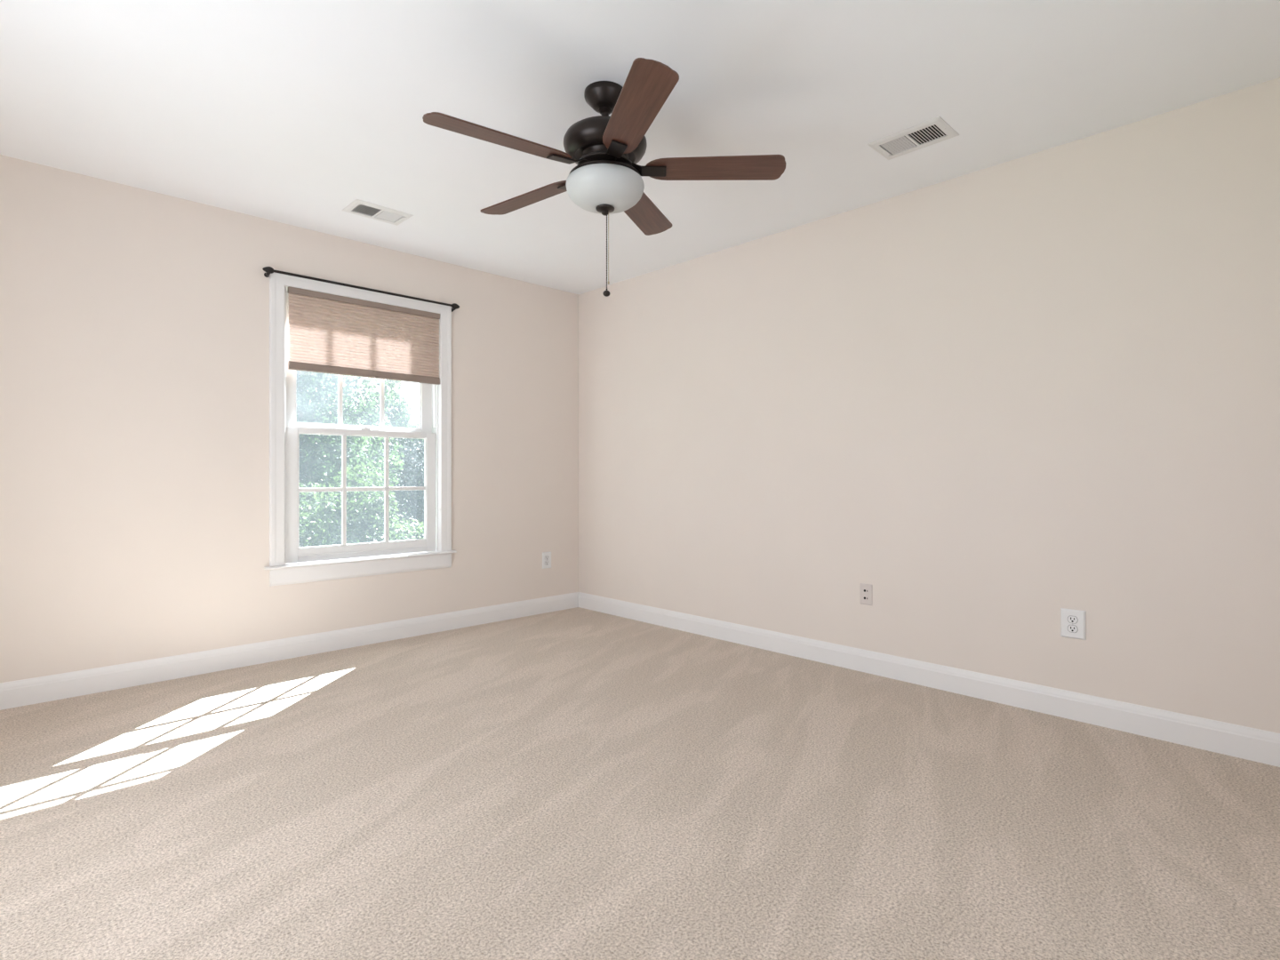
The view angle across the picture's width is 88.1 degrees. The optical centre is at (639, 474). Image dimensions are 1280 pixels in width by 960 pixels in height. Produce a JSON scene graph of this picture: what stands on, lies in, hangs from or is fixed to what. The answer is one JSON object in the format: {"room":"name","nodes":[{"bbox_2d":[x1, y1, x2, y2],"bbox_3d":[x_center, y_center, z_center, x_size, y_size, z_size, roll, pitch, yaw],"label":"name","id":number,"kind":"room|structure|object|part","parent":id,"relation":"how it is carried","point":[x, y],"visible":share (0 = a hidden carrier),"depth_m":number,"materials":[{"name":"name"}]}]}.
{"room":"empty bedroom","nodes":[
{"label":"empty bedroom","id":0,"kind":"room"},
{"bbox_2d":[0,154,578,682],"bbox_3d":[-1.978,-0.188,3.835,4.020,2.440,0.160,0,0,-44],"label":"wall","id":1,"kind":"structure","parent":0,"point":[134,322],"depth_m":3.39,"materials":[{"name":"beige paint"}]},
{"bbox_2d":[0,592,579,710],"bbox_3d":[-1.860,0.975,3.829,3.860,0.115,0.014,0,0,-44],"label":"baseboard","id":2,"kind":"structure","parent":1,"relation":"attached to","point":[69,684],"depth_m":3.58,"materials":[{"name":"white paint"}]},
{"bbox_2d":[264,272,456,586],"bbox_3d":[-1.705,-0.258,4.087,1.143,1.751,0.220,0,0,-44],"label":"window","id":3,"kind":"structure","parent":1,"relation":"in","point":[289,563],"depth_m":3.97,"materials":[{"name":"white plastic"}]},
{"bbox_3d":[-1.716,-0.638,4.099,0.898,0.784,0.034,0,0,-44],"label":"sash","id":4,"kind":"part","parent":3,"relation":"part of","materials":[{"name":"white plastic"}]},
{"bbox_3d":[-1.654,0.514,4.034,1.143,0.016,0.074,0,0,-44],"label":"sill","id":5,"kind":"part","parent":3,"relation":"part of","materials":[{"name":"white paint"}]},
{"bbox_3d":[-1.688,0.116,4.070,0.911,0.779,0.032,0,0,-44],"label":"sash","id":6,"kind":"part","parent":3,"relation":"part of","materials":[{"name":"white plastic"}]},
{"bbox_3d":[-1.674,0.467,4.057,0.785,0.008,0.006,0,0,-44],"label":"finger rail","id":7,"kind":"part","parent":3,"relation":"part of","materials":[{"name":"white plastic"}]},
{"bbox_2d":[288,286,439,384],"bbox_3d":[-1.650,-0.824,4.040,0.914,0.464,0.024,0,0,-44],"label":"window shade","id":8,"kind":"object","parent":3,"relation":"attached to","point":[329,333],"visible":1,"depth_m":4.00,"materials":[{"name":"beige fabric"}]},
{"bbox_3d":[-1.650,-1.040,4.040,0.914,0.032,0.024,0,0,-44],"label":"head rail","id":9,"kind":"part","parent":8,"relation":"part of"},
{"bbox_3d":[-1.649,-0.616,4.040,0.913,0.046,0.023,0,0,-44],"label":"rail","id":10,"kind":"part","parent":8,"relation":"part of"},
{"bbox_2d":[262,266,459,311],"bbox_3d":[-1.634,-1.111,4.009,1.180,0.047,0.068,0,0,-44],"label":"curtain rod","id":11,"kind":"object","parent":1,"relation":"attached to","point":[268,270],"visible":1,"depth_m":3.91,"materials":[{"name":"black metal"}]},
{"bbox_2d":[542,552,551,568],"bbox_3d":[-0.698,0.641,4.960,0.082,0.122,0.008,0,0,-44],"label":"wall outlet","id":12,"kind":"object","parent":1,"relation":"attached to","point":[546,556],"visible":1,"depth_m":4.95,"materials":[{"name":"white plastic"}]},
{"bbox_2d":[0,607,1279,959],"bbox_3d":[-0.256,1.132,2.176,4.180,0.200,4.940,0,0,-44],"label":"floor","id":13,"kind":"structure","parent":0,"point":[578,783],"depth_m":1.96,"materials":[{"name":"beige carpet"}]},
{"bbox_2d":[0,0,1279,294],"bbox_3d":[-0.256,-1.508,2.176,4.180,0.200,4.940,0,0,-44],"label":"ceiling","id":14,"kind":"structure","parent":0,"point":[291,112],"depth_m":2.46,"materials":[{"name":"white paint"}]},
{"bbox_2d":[341,199,413,225],"bbox_3d":[-1.409,-1.402,3.557,0.304,0.012,0.203,0,0,-44],"label":"ceiling vent","id":15,"kind":"object","parent":14,"relation":"in","point":[358,207],"visible":1,"depth_m":3.55,"materials":[{"name":"white metal"}]},
{"bbox_2d":[422,57,786,296],"bbox_3d":[-0.166,-1.032,2.446,1.259,0.750,1.253,0,0,-44],"label":"ceiling fan","id":16,"kind":"object","parent":14,"relation":"hanging from","point":[606,180],"visible":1,"depth_m":2.36,"materials":[{"name":"brown wood"}]},
{"bbox_3d":[-0.462,-1.123,2.215,0.519,0.006,0.135,0,12,-34],"label":"blade","id":17,"kind":"part","parent":16,"relation":"part of","materials":[{"name":"brown wood"}]},
{"bbox_3d":[-0.446,-1.123,2.688,0.519,0.006,0.135,0,12,38],"label":"blade","id":18,"kind":"part","parent":16,"relation":"part of","materials":[{"name":"brown wood"}]},
{"bbox_3d":[-0.245,-1.125,2.531,0.155,0.028,0.055,0,12,38],"label":"blade arm","id":19,"kind":"part","parent":16,"relation":"part of","materials":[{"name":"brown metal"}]},
{"bbox_3d":[-0.250,-1.125,2.358,0.155,0.028,0.055,0,12,-34],"label":"blade arm","id":20,"kind":"part","parent":16,"relation":"part of","materials":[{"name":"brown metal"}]},
{"bbox_3d":[-0.129,-1.036,2.441,0.289,0.102,0.289,0,0,-44],"label":"lamp shade","id":21,"kind":"part","parent":16,"relation":"part of","materials":[{"name":"white glass"}]},
{"bbox_3d":[-0.123,-0.822,2.441,0.004,0.280,0.005,0,0,-44],"label":"pull chain","id":22,"kind":"part","parent":16,"relation":"part of","materials":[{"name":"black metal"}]},
{"bbox_3d":[-0.123,-0.671,2.441,0.027,0.030,0.027,0,0,-44],"label":"pull knob","id":23,"kind":"part","parent":16,"relation":"part of","materials":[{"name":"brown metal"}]},
{"bbox_3d":[-0.116,-0.841,2.441,0.003,0.255,0.004,0,0,-44],"label":"pull chain","id":24,"kind":"part","parent":16,"relation":"part of","materials":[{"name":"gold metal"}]},
{"bbox_3d":[-0.087,-1.125,2.300,0.055,0.028,0.155,12,-3,-16],"label":"blade arm","id":25,"kind":"part","parent":16,"relation":"part of","materials":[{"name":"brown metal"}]},
{"bbox_3d":[-0.017,-1.123,2.054,0.135,0.006,0.519,12,-3,-16],"label":"blade","id":26,"kind":"part","parent":16,"relation":"part of","materials":[{"name":"brown wood"}]},
{"bbox_3d":[0.008,-1.123,2.820,0.135,0.006,0.519,-13,-4,19],"label":"blade","id":27,"kind":"part","parent":16,"relation":"part of","materials":[{"name":"brown wood"}]},
{"bbox_3d":[0.019,-1.125,2.437,0.155,0.028,0.055,0,-12,2],"label":"blade arm","id":28,"kind":"part","parent":16,"relation":"part of","materials":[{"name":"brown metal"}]},
{"bbox_3d":[0.274,-1.123,2.428,0.519,0.006,0.135,0,-12,2],"label":"blade","id":29,"kind":"part","parent":16,"relation":"part of","materials":[{"name":"brown wood"}]},
{"bbox_2d":[867,116,959,159],"bbox_3d":[1.144,-1.402,2.779,0.203,0.012,0.304,0,0,-44],"label":"ceiling vent","id":30,"kind":"object","parent":14,"relation":"in","point":[932,132],"visible":1,"depth_m":2.77,"materials":[{"name":"white metal"}]},
{"bbox_2d":[578,77,1279,733],"bbox_3d":[1.186,-0.188,3.575,0.160,2.440,4.940,0,0,-44],"label":"wall","id":31,"kind":"structure","parent":0,"point":[995,401],"depth_m":3.03,"materials":[{"name":"beige paint"}]},
{"bbox_2d":[860,583,872,605],"bbox_3d":[1.181,0.625,3.460,0.008,0.109,0.068,0,0,-44],"label":"wall outlet","id":32,"kind":"object","parent":31,"relation":"attached to","point":[866,589],"visible":1,"depth_m":3.46,"materials":[{"name":"beige plastic"}]},
{"bbox_2d":[862,595,868,600],"bbox_3d":[1.179,0.645,3.458,0.002,0.028,0.034,0,0,-44],"label":"receptacle","id":33,"kind":"object","parent":32,"relation":"attached to","point":[864,597],"depth_m":3.46,"materials":[{"name":"beige plastic"}]},
{"bbox_2d":[862,587,868,593],"bbox_3d":[1.179,0.606,3.458,0.002,0.028,0.034,0,0,-44],"label":"receptacle","id":34,"kind":"object","parent":32,"relation":"attached to","point":[865,590],"depth_m":3.46,"materials":[{"name":"beige plastic"}]},
{"bbox_2d":[578,592,1279,767],"bbox_3d":[1.129,0.975,3.510,0.014,0.115,4.606,0,0,-44],"label":"baseboard","id":35,"kind":"structure","parent":31,"relation":"attached to","point":[1248,743],"depth_m":3.01,"materials":[{"name":"white paint"}]},
{"bbox_2d":[1060,608,1085,639],"bbox_3d":[1.826,0.630,2.792,0.012,0.121,0.090,0,0,-44],"label":"wall outlet","id":36,"kind":"object","parent":31,"relation":"attached to","point":[1072,621],"visible":1,"depth_m":2.79,"materials":[{"name":"white plastic"}]},
{"bbox_2d":[1067,624,1077,632],"bbox_3d":[1.822,0.649,2.789,0.002,0.028,0.034,0,0,-44],"label":"receptacle","id":37,"kind":"object","parent":36,"relation":"attached to","point":[1071,628],"depth_m":2.79,"materials":[{"name":"white plastic"}]},
{"bbox_2d":[1067,616,1077,623],"bbox_3d":[1.822,0.611,2.789,0.002,0.028,0.034,0,0,-44],"label":"receptacle","id":38,"kind":"object","parent":36,"relation":"attached to","point":[1070,619],"depth_m":2.79,"materials":[{"name":"white plastic"}]},
{"label":"outside","id":39,"kind":"structure","parent":0,"visible":0},
{"bbox_3d":[-24.845,4.432,44.654,100.000,0.400,89.400,0,0,-44],"label":"ground","id":40,"kind":"structure","parent":39,"visible":0},
{"bbox_2d":[296,370,404,546],"bbox_3d":[-6.506,-0.250,12.696,4.295,9.069,3.080,0,0,-44],"label":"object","id":41,"kind":"object","parent":40,"relation":"on","point":[311,452],"visible":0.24,"depth_m":12.74,"materials":[{"name":"green plant"}]},
{"bbox_2d":[300,372,410,544],"bbox_3d":[-9.641,-0.132,19.206,6.886,8.832,3.774,0,0,-44],"label":"tree","id":42,"kind":"object","parent":40,"relation":"on","point":[316,379],"visible":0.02,"depth_m":19.27,"materials":[{"name":"green plant"}]},
{"bbox_2d":[299,463,423,547],"bbox_3d":[-4.420,2.053,9.969,3.149,4.468,2.015,0,0,-44],"label":"tree","id":43,"kind":"object","parent":40,"relation":"on","point":[358,517],"visible":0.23,"depth_m":10.02,"materials":[{"name":"green plant"}]},
{"bbox_2d":[355,388,423,535],"bbox_3d":[-9.032,0.465,26.552,3.579,7.640,4.836,0,0,28],"label":"tree","id":44,"kind":"object","parent":40,"relation":"on","point":[396,420],"visible":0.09,"depth_m":25.58,"materials":[{"name":"green plant"}]},
{"bbox_2d":[362,437,423,539],"bbox_3d":[-5.337,1.658,16.301,3.194,5.254,2.638,0,0,-44],"label":"tree","id":45,"kind":"object","parent":40,"relation":"on","point":[417,511],"visible":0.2,"depth_m":15.72,"materials":[{"name":"green plant"}]}
]}

